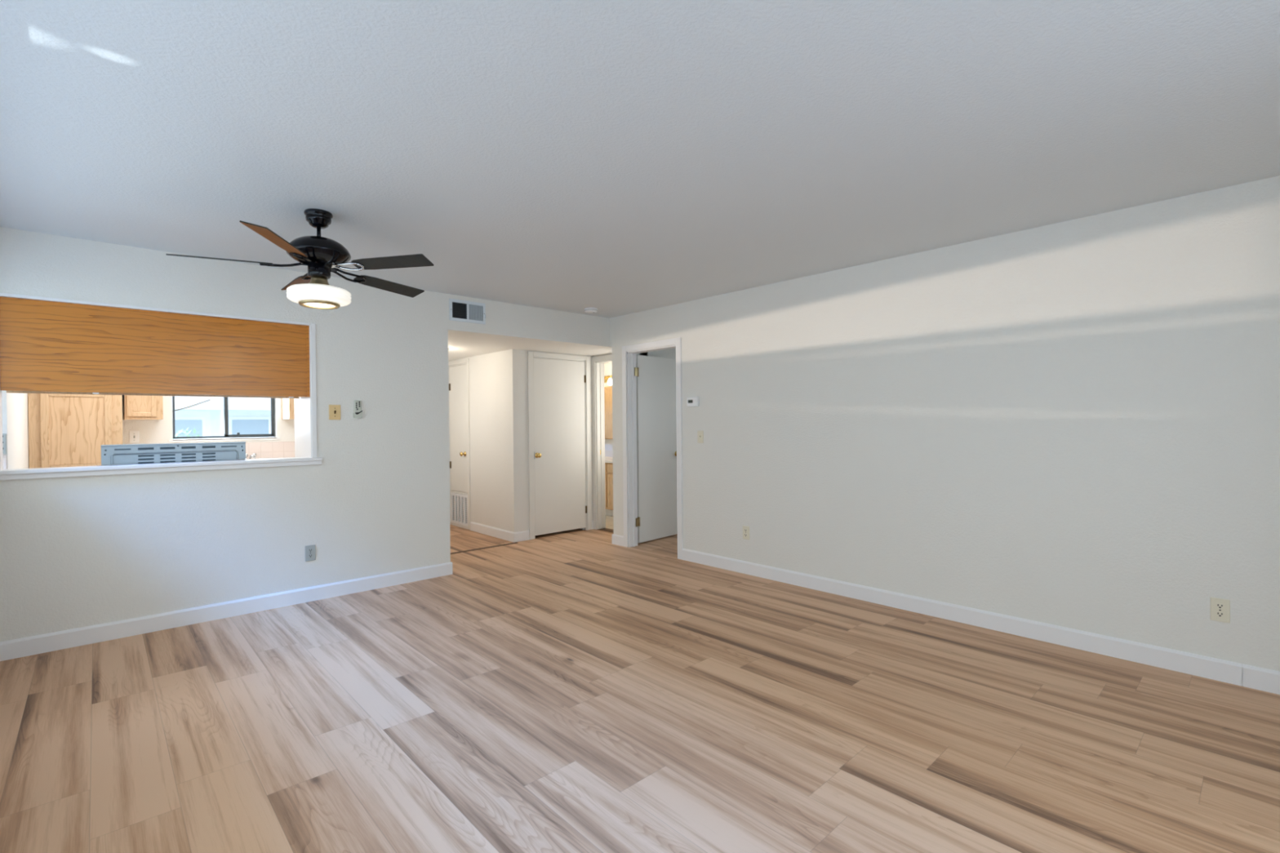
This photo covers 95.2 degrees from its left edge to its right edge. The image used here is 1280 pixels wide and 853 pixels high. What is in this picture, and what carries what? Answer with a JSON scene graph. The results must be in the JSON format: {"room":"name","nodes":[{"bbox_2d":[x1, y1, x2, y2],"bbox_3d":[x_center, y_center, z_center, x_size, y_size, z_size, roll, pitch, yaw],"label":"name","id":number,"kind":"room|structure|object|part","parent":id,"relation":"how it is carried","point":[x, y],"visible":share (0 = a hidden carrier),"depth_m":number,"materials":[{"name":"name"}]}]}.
{"room":"empty living room","nodes":[
{"label":"empty living room","id":0,"kind":"room"},
{"bbox_2d":[1,390,29,469],"bbox_3d":[-5.056,0.145,3.969,1.197,2.360,2.100,-1,1,-43],"label":"wall","id":1,"kind":"structure","parent":0,"point":[15,406],"depth_m":4.02,"materials":[{"name":"beige paint"}]},
{"bbox_2d":[2,454,6,469],"bbox_3d":[-4.302,0.295,3.231,1.093,0.228,0.008,-1,1,-43],"label":"backsplash","id":2,"kind":"structure","parent":1,"relation":"attached to","point":[3,455],"depth_m":3.59,"materials":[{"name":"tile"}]},
{"bbox_2d":[2,433,7,453],"bbox_3d":[-3.926,0.105,3.566,0.090,0.124,0.030,-1,1,-43],"label":"adapter","id":3,"kind":"object","parent":1,"relation":"attached to","point":[4,435],"visible":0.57,"depth_m":3.58,"materials":[{"name":"grey plastic"}]},
{"bbox_2d":[121,395,294,444],"bbox_3d":[-4.895,0.132,5.656,3.730,2.360,0.150,-1,1,-43],"label":"wall","id":4,"kind":"structure","parent":0,"point":[150,431],"depth_m":5.76,"materials":[{"name":"beige paint"}]},
{"bbox_2d":[128,431,139,443],"bbox_3d":[-4.837,0.100,5.593,0.072,0.114,0.020,-1,1,-43],"label":"light switch","id":5,"kind":"object","parent":4,"relation":"attached to","point":[134,437],"visible":1,"depth_m":5.59,"materials":[{"name":"white plastic"}]},
{"bbox_2d":[123,395,163,419],"bbox_3d":[-4.690,-0.527,5.513,0.271,0.923,0.337,-1,1,-43],"label":"upper cabinet","id":6,"kind":"object","parent":4,"relation":"attached to","point":[135,406],"visible":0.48,"depth_m":5.40,"materials":[{"name":"brown wood"}]},
{"bbox_3d":[-4.594,-0.531,5.386,0.210,0.876,0.019,-1,1,-43],"label":"door","id":7,"kind":"part","parent":6,"relation":"part of","materials":[{"name":"brown wood"}]},
{"bbox_3d":[-4.595,-0.529,5.387,0.134,0.800,0.010,-1,1,-43],"label":"door panel","id":8,"kind":"part","parent":6,"relation":"part of","materials":[{"name":"brown wood"}]},
{"bbox_2d":[172,395,275,438],"bbox_3d":[-4.359,-0.285,6.151,0.875,0.802,0.055,-1,1,-43],"label":"window","id":9,"kind":"structure","parent":4,"relation":"in","point":[225,399],"depth_m":6.14,"materials":[{"name":"metal"}]},
{"bbox_3d":[-4.517,-0.283,6.021,0.446,0.782,0.024,-1,1,-43],"label":"fixed sash","id":10,"kind":"part","parent":9,"relation":"part of","materials":[{"name":"glass"}]},
{"bbox_3d":[-4.200,-0.287,6.284,0.442,0.782,0.021,-1,1,-43],"label":"sliding sash","id":11,"kind":"part","parent":9,"relation":"part of","materials":[{"name":"glass"}]},
{"bbox_2d":[168,436,279,442],"bbox_3d":[-4.352,0.135,6.150,0.952,0.026,0.164,-1,1,-43],"label":"sill","id":12,"kind":"structure","parent":4,"relation":"attached to","point":[269,437],"depth_m":6.08,"materials":[{"name":"white paint"}]},
{"bbox_2d":[245,441,294,459],"bbox_3d":[-4.192,0.279,6.201,1.960,0.218,0.008,-1,1,-43],"label":"backsplash","id":13,"kind":"structure","parent":4,"relation":"attached to","point":[268,450],"depth_m":6.36,"materials":[{"name":"pink tile"}]},
{"bbox_2d":[281,398,294,419],"bbox_3d":[-3.604,-0.543,6.522,0.625,0.923,0.337,-1,1,-43],"label":"upper cabinet","id":14,"kind":"object","parent":4,"relation":"attached to","point":[287,404],"visible":0.04,"depth_m":6.25,"materials":[{"name":"brown wood"}]},
{"bbox_3d":[-3.834,-0.542,6.322,0.004,0.920,0.280,-1,1,-43],"label":"panel","id":15,"kind":"part","parent":14,"relation":"part of","materials":[{"name":"beige laminate"}]},
{"bbox_2d":[293,396,306,457],"bbox_3d":[-2.622,0.119,4.628,0.110,2.360,0.391,-1,1,-43],"label":"wall","id":16,"kind":"structure","parent":0,"point":[300,404],"depth_m":4.59,"materials":[{"name":"white paint"}]},
{"bbox_2d":[0,226,675,641],"bbox_3d":[-0.917,0.006,5.840,7.790,2.540,0.154,-1,1,-43],"label":"wall","id":17,"kind":"structure","parent":0,"point":[76,552],"depth_m":4.11,"materials":[{"name":"paint"}]},
{"bbox_2d":[0,296,310,398],"bbox_3d":[-3.155,-0.613,3.953,1.565,0.818,0.352,-1,1,-43],"label":"upper cabinet","id":18,"kind":"object","parent":17,"relation":"attached to","point":[46,347],"visible":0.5,"depth_m":3.72,"materials":[{"name":"orange wood"}]},
{"bbox_2d":[0,293,316,471],"bbox_3d":[-3.066,-0.260,3.860,1.644,1.000,0.130,-1,1,-43],"label":"trim","id":19,"kind":"structure","parent":17,"relation":"attached to","point":[311,402],"depth_m":4.33,"materials":[{"name":"white paint"}]},
{"bbox_2d":[0,457,322,480],"bbox_3d":[-3.057,0.267,3.861,1.701,0.054,0.169,-1,1,-43],"label":"sill","id":20,"kind":"structure","parent":17,"relation":"attached to","point":[95,470],"depth_m":3.72,"materials":[{"name":"white paint"}]},
{"bbox_2d":[0,561,453,661],"bbox_3d":[-2.678,1.249,4.216,2.731,0.106,0.133,-1,1,-43],"label":"baseboard","id":21,"kind":"structure","parent":17,"relation":"attached to","point":[55,641],"depth_m":3.90,"materials":[{"name":"white paint"}]},
{"bbox_2d":[305,544,315,561],"bbox_3d":[-2.451,0.941,4.349,0.070,0.115,0.009,-1,1,-43],"label":"wall outlet","id":22,"kind":"object","parent":17,"relation":"attached to","point":[310,550],"visible":1,"depth_m":4.35,"materials":[{"name":"grey plastic"}]},
{"bbox_2d":[328,404,340,419],"bbox_3d":[-2.325,-0.108,4.460,0.082,0.114,0.020,-1,1,-43],"label":"light switch","id":23,"kind":"object","parent":17,"relation":"attached to","point":[334,410],"visible":1,"depth_m":4.46,"materials":[{"name":"plastic"}]},
{"bbox_2d":[353,400,362,417],"bbox_3d":[-2.204,-0.136,4.568,0.062,0.136,0.026,-1,1,-43],"label":"remote control","id":24,"kind":"object","parent":17,"relation":"attached to","point":[357,413],"visible":1,"depth_m":4.56,"materials":[{"name":"grey plastic"}]},
{"bbox_2d":[448,298,485,324],"bbox_3d":[-1.528,-1.021,5.199,0.340,0.188,0.024,-1,1,-43],"label":"air vent","id":25,"kind":"object","parent":17,"relation":"in","point":[460,310],"visible":1,"depth_m":5.20,"materials":[{"name":"grey plastic"}]},
{"bbox_2d":[611,533,623,546],"bbox_3d":[-0.084,1.212,6.393,0.423,0.106,0.196,-1,1,-43],"label":"baseboard","id":26,"kind":"structure","parent":17,"relation":"attached to","point":[617,540],"depth_m":6.25,"materials":[{"name":"white paint"}]},
{"bbox_2d":[448,350,508,530],"bbox_3d":[-2.232,0.210,7.754,0.550,2.130,2.802,-1,1,-43],"label":"wall","id":27,"kind":"structure","parent":0,"point":[488,410],"depth_m":6.85,"materials":[{"name":"beige paint"}]},
{"bbox_2d":[448,364,467,494],"bbox_3d":[-2.294,0.040,7.433,0.154,1.625,0.498,-1,1,-43],"label":"door","id":28,"kind":"structure","parent":27,"relation":"in","point":[458,384],"depth_m":7.42,"materials":[{"name":"beige paint"}]},
{"bbox_3d":[-2.259,0.841,7.457,0.088,0.023,0.486,-1,1,-43],"label":"rail","id":29,"kind":"part","parent":28,"relation":"part of","materials":[{"name":"beige paint"}]},
{"bbox_3d":[-2.207,0.343,7.280,0.066,0.060,0.060,-1,1,-43],"label":"knob","id":30,"kind":"part","parent":28,"relation":"part of","materials":[{"name":"gold metal"}]},
{"bbox_2d":[450,492,467,526],"bbox_3d":[-2.286,1.050,7.431,0.024,0.388,0.484,-1,1,-43],"label":"air vent","id":31,"kind":"object","parent":27,"relation":"in","point":[459,502],"visible":1,"depth_m":7.45,"materials":[{"name":"white plastic"}]},
{"bbox_2d":[448,359,471,528],"bbox_3d":[-2.260,0.207,7.457,0.136,2.080,0.600,-1,1,-43],"label":"door frame","id":32,"kind":"structure","parent":27,"relation":"attached to","point":[464,362],"depth_m":7.21,"materials":[{"name":"beige paint"}]},
{"bbox_2d":[470,521,529,542],"bbox_3d":[-1.665,1.223,6.885,0.200,0.106,1.025,-1,1,-43],"label":"baseboard","id":33,"kind":"structure","parent":27,"relation":"attached to","point":[511,536],"depth_m":6.65,"materials":[{"name":"white paint"}]},
{"bbox_2d":[448,332,611,360],"bbox_3d":[-2.174,-0.912,7.251,2.510,0.120,3.621,-1,1,-43],"label":"ceiling","id":34,"kind":"structure","parent":0,"point":[460,345],"depth_m":6.28,"materials":[{"name":"beige paint"}]},
{"bbox_2d":[506,349,593,532],"bbox_3d":[-1.165,0.105,7.113,1.242,2.330,0.650,-1,1,-43],"label":"wall","id":35,"kind":"structure","parent":0,"point":[517,359],"depth_m":6.51,"materials":[{"name":"beige paint"}]},
{"bbox_2d":[533,357,586,535],"bbox_3d":[-0.922,0.226,6.877,0.759,2.023,0.101,-1,1,-43],"label":"door","id":36,"kind":"structure","parent":35,"relation":"in","point":[559,418],"depth_m":6.88,"materials":[{"name":"beige paint"}]},
{"bbox_3d":[-1.153,0.328,6.638,0.060,0.060,0.066,-1,1,-43],"label":"knob","id":37,"kind":"part","parent":36,"relation":"part of","materials":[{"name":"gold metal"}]},
{"bbox_2d":[527,351,612,539],"bbox_3d":[-0.628,0.208,6.677,1.051,2.120,0.960,-1,1,-43],"label":"door frame","id":38,"kind":"structure","parent":35,"relation":"attached to","point":[531,355],"depth_m":7.16,"materials":[{"name":"beige paint"}]},
{"bbox_2d":[604,362,613,449],"bbox_3d":[-0.628,0.037,8.394,1.290,2.440,3.250,-1,1,-43],"label":"wall","id":39,"kind":"structure","parent":0,"point":[607,366],"depth_m":9.01,"materials":[{"name":"beige paint"}]},
{"bbox_2d":[604,374,612,386],"bbox_3d":[-0.407,-0.694,8.771,0.195,0.168,0.900,-1,1,-43],"label":"vanity light","id":40,"kind":"object","parent":39,"relation":"attached to","point":[608,379],"visible":0.2,"depth_m":8.75,"materials":[{"name":"white glass"}]},
{"bbox_3d":[-0.345,-0.729,8.829,0.024,0.100,0.900,-1,1,-43],"label":"plate","id":41,"kind":"part","parent":40,"relation":"part of","materials":[{"name":"gold metal"}]},
{"bbox_3d":[-0.445,-0.668,8.736,0.092,0.118,0.092,-1,1,-43],"label":"bulb","id":42,"kind":"part","parent":40,"relation":"part of","materials":[{"name":"white glass"}]},
{"bbox_2d":[604,386,612,439],"bbox_3d":[-0.363,-0.208,8.812,0.083,0.800,1.400,-1,1,-43],"label":"medicine cabinet","id":43,"kind":"object","parent":39,"relation":"attached to","point":[607,390],"visible":0.09,"depth_m":8.88,"materials":[{"name":"brown wood"}]},
{"bbox_2d":[592,352,647,506],"bbox_3d":[-0.243,0.098,6.945,0.120,2.330,0.853,-1,1,-43],"label":"wall","id":44,"kind":"structure","parent":0,"point":[642,353],"depth_m":7.17,"materials":[{"name":"beige paint"}]},
{"bbox_2d":[0,0,1279,318],"bbox_3d":[0.032,-1.210,2.598,4.790,0.120,5.999,-1,1,-43],"label":"ceiling","id":45,"kind":"structure","parent":0,"point":[615,157],"depth_m":2.23,"materials":[{"name":"paint"}]},
{"bbox_2d":[165,208,434,309],"bbox_3d":[-1.742,-0.890,3.155,1.256,0.497,1.199,-1,1,-43],"label":"ceiling fan","id":46,"kind":"object","parent":45,"relation":"hanging from","point":[322,255],"visible":1,"depth_m":3.05,"materials":[{"name":"black metal"}]},
{"bbox_3d":[-2.104,-0.842,2.946,0.429,0.033,0.111,-1,0,-24],"label":"fan blade","id":47,"kind":"part","parent":46,"relation":"part of","materials":[{"name":"grey wood"}]},
{"bbox_3d":[-1.665,-0.855,2.695,0.111,0.039,0.429,-1,0,-6],"label":"fan blade","id":48,"kind":"part","parent":46,"relation":"part of","materials":[{"name":"brown wood"}]},
{"bbox_3d":[-1.999,-0.847,3.441,0.111,0.033,0.430,-1,1,-43],"label":"fan blade","id":49,"kind":"part","parent":46,"relation":"part of","materials":[{"name":"grey wood"}]},
{"bbox_3d":[-1.711,-0.699,3.122,0.304,0.087,0.304,-1,1,-43],"label":"lamp shade","id":50,"kind":"part","parent":46,"relation":"part of","materials":[{"name":"white glass"}]},
{"bbox_2d":[303,302,335,307],"bbox_3d":[-1.711,-0.651,3.123,0.158,0.010,0.158,-1,1,-43],"label":"diffuser","id":51,"kind":"object","parent":46,"relation":"attached to","point":[305,304],"depth_m":3.11,"materials":[{"name":"white glass"}]},
{"bbox_3d":[-1.498,-0.836,3.493,0.111,0.043,0.429,0,0,29],"label":"fan blade","id":52,"kind":"part","parent":46,"relation":"part of","materials":[{"name":"grey wood"}]},
{"bbox_3d":[-1.292,-0.850,3.034,0.429,0.033,0.111,0,0,12],"label":"fan blade","id":53,"kind":"part","parent":46,"relation":"part of","materials":[{"name":"grey wood"}]},
{"bbox_2d":[584,307,597,313],"bbox_3d":[-0.486,-1.147,5.796,0.132,0.041,0.132,-1,1,-43],"label":"smoke detector","id":54,"kind":"object","parent":45,"relation":"attached to","point":[589,310],"visible":1,"depth_m":5.75,"materials":[{"name":"white plastic"}]},
{"bbox_2d":[0,515,1279,852],"bbox_3d":[-0.115,1.325,4.998,7.790,0.100,9.720,-1,1,-43],"label":"floor","id":55,"kind":"structure","parent":0,"point":[575,691],"depth_m":2.48,"materials":[{"name":"brown wood"}]},
{"bbox_2d":[101,441,245,465],"bbox_3d":[-3.356,0.700,4.210,0.764,1.176,0.744,-1,1,-43],"label":"range","id":56,"kind":"object","parent":55,"relation":"on","point":[120,454],"visible":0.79,"depth_m":3.91,"materials":[{"name":"metal"}]},
{"bbox_2d":[450,542,517,554],"bbox_3d":[-1.759,1.279,6.038,1.118,0.006,0.042,-1,1,-43],"label":"threshold strip","id":57,"kind":"object","parent":55,"relation":"on","point":[514,542],"visible":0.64,"depth_m":6.13,"materials":[{"name":"brown wood"}]},
{"bbox_2d":[597,528,613,533],"bbox_3d":[-0.237,1.261,6.955,0.124,0.004,0.712,-1,1,-43],"label":"threshold strip","id":58,"kind":"object","parent":55,"relation":"on","point":[603,529],"visible":0.36,"depth_m":7.11,"materials":[{"name":"brown wood"}]},
{"bbox_2d":[604,449,613,515],"bbox_3d":[-0.271,0.809,8.349,0.595,0.890,1.840,-1,1,-43],"label":"bathroom vanity","id":59,"kind":"object","parent":55,"relation":"on","point":[608,453],"visible":0.21,"depth_m":8.14,"materials":[{"name":"brown wood"}]},
{"bbox_3d":[-0.609,0.892,8.322,0.016,0.470,0.420,-1,1,-43],"label":"door","id":60,"kind":"part","parent":59,"relation":"part of","materials":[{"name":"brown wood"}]},
{"bbox_2d":[604,449,613,462],"bbox_3d":[-0.275,0.431,8.347,0.595,0.135,1.840,-1,1,-43],"label":"countertop","id":61,"kind":"structure","parent":59,"relation":"on","point":[608,453],"depth_m":8.92,"materials":[{"name":"beige laminate"}]},
{"bbox_3d":[-0.312,0.579,7.998,0.016,0.115,0.420,-1,1,-43],"label":"drawer","id":62,"kind":"part","parent":59,"relation":"part of","materials":[{"name":"brown wood"}]},
{"bbox_3d":[-0.309,0.891,8.000,0.016,0.470,0.420,-1,1,-43],"label":"door","id":63,"kind":"part","parent":59,"relation":"part of","materials":[{"name":"brown wood"}]},
{"bbox_2d":[604,175,1279,671],"bbox_3d":[1.719,0.044,4.233,0.120,2.440,6.099,-1,1,-43],"label":"wall","id":64,"kind":"structure","parent":0,"point":[1073,424],"depth_m":3.52,"materials":[{"name":"paint"}]},
{"bbox_2d":[622,337,683,559],"bbox_3d":[0.154,0.210,5.906,0.136,2.112,0.842,-1,1,-43],"label":"door frame","id":65,"kind":"structure","parent":64,"relation":"attached to","point":[628,380],"depth_m":6.13,"materials":[{"name":"white paint"}]},
{"bbox_2d":[634,355,677,542],"bbox_3d":[0.178,0.238,6.505,0.167,2.016,0.794,0,1,42],"label":"door","id":66,"kind":"structure","parent":64,"relation":"in","point":[656,425],"depth_m":6.48,"materials":[{"name":"beige paint"}]},
{"bbox_2d":[686,396,698,406],"bbox_3d":[0.491,-0.229,5.437,0.032,0.088,0.132,-1,1,-43],"label":"thermostat","id":67,"kind":"object","parent":64,"relation":"attached to","point":[693,401],"visible":1,"depth_m":5.42,"materials":[{"name":"white plastic"}]},
{"bbox_2d":[697,431,703,443],"bbox_3d":[0.552,0.096,5.385,0.020,0.114,0.070,-1,1,-43],"label":"light switch","id":68,"kind":"object","parent":64,"relation":"attached to","point":[700,433],"visible":1,"depth_m":5.38,"materials":[{"name":"beige plastic"}]},
{"bbox_2d":[742,525,749,539],"bbox_3d":[0.910,0.912,5.021,0.009,0.115,0.070,-1,1,-43],"label":"wall outlet","id":69,"kind":"object","parent":64,"relation":"attached to","point":[745,529],"visible":1,"depth_m":5.02,"materials":[{"name":"beige plastic"}]},
{"bbox_2d":[682,548,1279,694],"bbox_3d":[2.041,1.211,3.807,0.013,0.106,4.800,-1,1,-43],"label":"baseboard","id":70,"kind":"structure","parent":64,"relation":"attached to","point":[1218,669],"depth_m":3.49,"materials":[{"name":"white paint"}]},
{"bbox_2d":[1210,596,1230,622],"bbox_3d":[2.880,0.911,2.903,0.009,0.115,0.070,-1,1,-43],"label":"wall outlet","id":71,"kind":"object","parent":64,"relation":"attached to","point":[1220,607],"visible":1,"depth_m":2.90,"materials":[{"name":"beige plastic"}]},
{"bbox_2d":[1215,603,1224,608],"bbox_3d":[2.878,0.891,2.901,0.004,0.023,0.033,-1,1,-43],"label":"socket","id":72,"kind":"object","parent":71,"relation":"attached to","point":[1218,606],"depth_m":2.90,"materials":[{"name":"beige plastic"}]},
{"bbox_2d":[1215,611,1224,617],"bbox_3d":[2.878,0.932,2.902,0.004,0.023,0.033,-1,1,-43],"label":"socket","id":73,"kind":"object","parent":71,"relation":"attached to","point":[1218,614],"depth_m":2.90,"materials":[{"name":"beige plastic"}]},
{"bbox_3d":[-4.343,1.363,4.986,3.600,0.098,1.980,-1,1,-43],"label":"floor","id":74,"kind":"structure","parent":0,"visible":0},
{"bbox_2d":[27,393,122,468],"bbox_3d":[-4.911,0.166,5.114,0.567,2.300,0.619,-1,1,-43],"label":"pantry cabinet","id":75,"kind":"object","parent":74,"relation":"on","point":[65,430],"visible":0.12,"depth_m":4.87,"materials":[{"name":"brown wood"}]},
{"bbox_3d":[-4.709,0.034,4.895,0.335,0.564,0.011,-1,1,-43],"label":"door panel","id":76,"kind":"part","parent":75,"relation":"part of","materials":[{"name":"brown wood"}]},
{"bbox_3d":[-3.982,0.866,5.978,1.950,0.872,0.617,-1,1,-43],"label":"base cabinet","id":77,"kind":"object","parent":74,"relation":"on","visible":0},
{"bbox_3d":[-3.977,0.410,5.972,1.955,0.038,0.635,-1,1,-43],"label":"countertop","id":78,"kind":"structure","parent":77,"relation":"on","visible":0},
{"bbox_2d":[245,453,257,459],"bbox_3d":[-4.047,0.337,6.091,0.160,0.108,0.166,-1,1,-43],"label":"kitchen faucet","id":79,"kind":"object","parent":78,"relation":"on","point":[253,455],"visible":0.56,"depth_m":6.12,"materials":[{"name":"silver metal"}]},
{"label":"outside","id":80,"kind":"structure","parent":0,"visible":0},
{"bbox_3d":[-8.106,1.560,10.212,30.000,0.100,54.000,-1,1,-43],"label":"ground","id":81,"kind":"structure","parent":80,"visible":0},
{"bbox_2d":[172,427,201,439],"bbox_3d":[-7.380,0.758,9.554,1.074,1.505,1.068,-1,1,-43],"label":"shrub","id":82,"kind":"object","parent":81,"relation":"on","point":[194,431],"visible":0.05,"depth_m":9.54,"materials":[{"name":"green plant"}]},
{"bbox_2d":[174,399,209,411],"bbox_3d":[-8.913,-0.188,10.940,1.498,3.402,1.785,-1,0,-19],"label":"power line","id":83,"kind":"object","parent":81,"relation":"on","point":[209,399],"visible":0.02,"depth_m":11.36,"materials":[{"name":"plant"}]},
{"bbox_2d":[172,395,271,439],"bbox_3d":[-10.059,-0.157,15.295,12.900,3.300,5.900,-1,1,-43],"label":"house","id":84,"kind":"structure","parent":81,"relation":"on","point":[246,415],"depth_m":12.82,"materials":[{"name":"white"}]},
{"bbox_3d":[-8.914,0.551,12.548,0.120,1.900,0.120,-1,1,-43],"label":"porch post","id":85,"kind":"part","parent":84,"relation":"part of","materials":[{"name":"black metal"}]}
]}

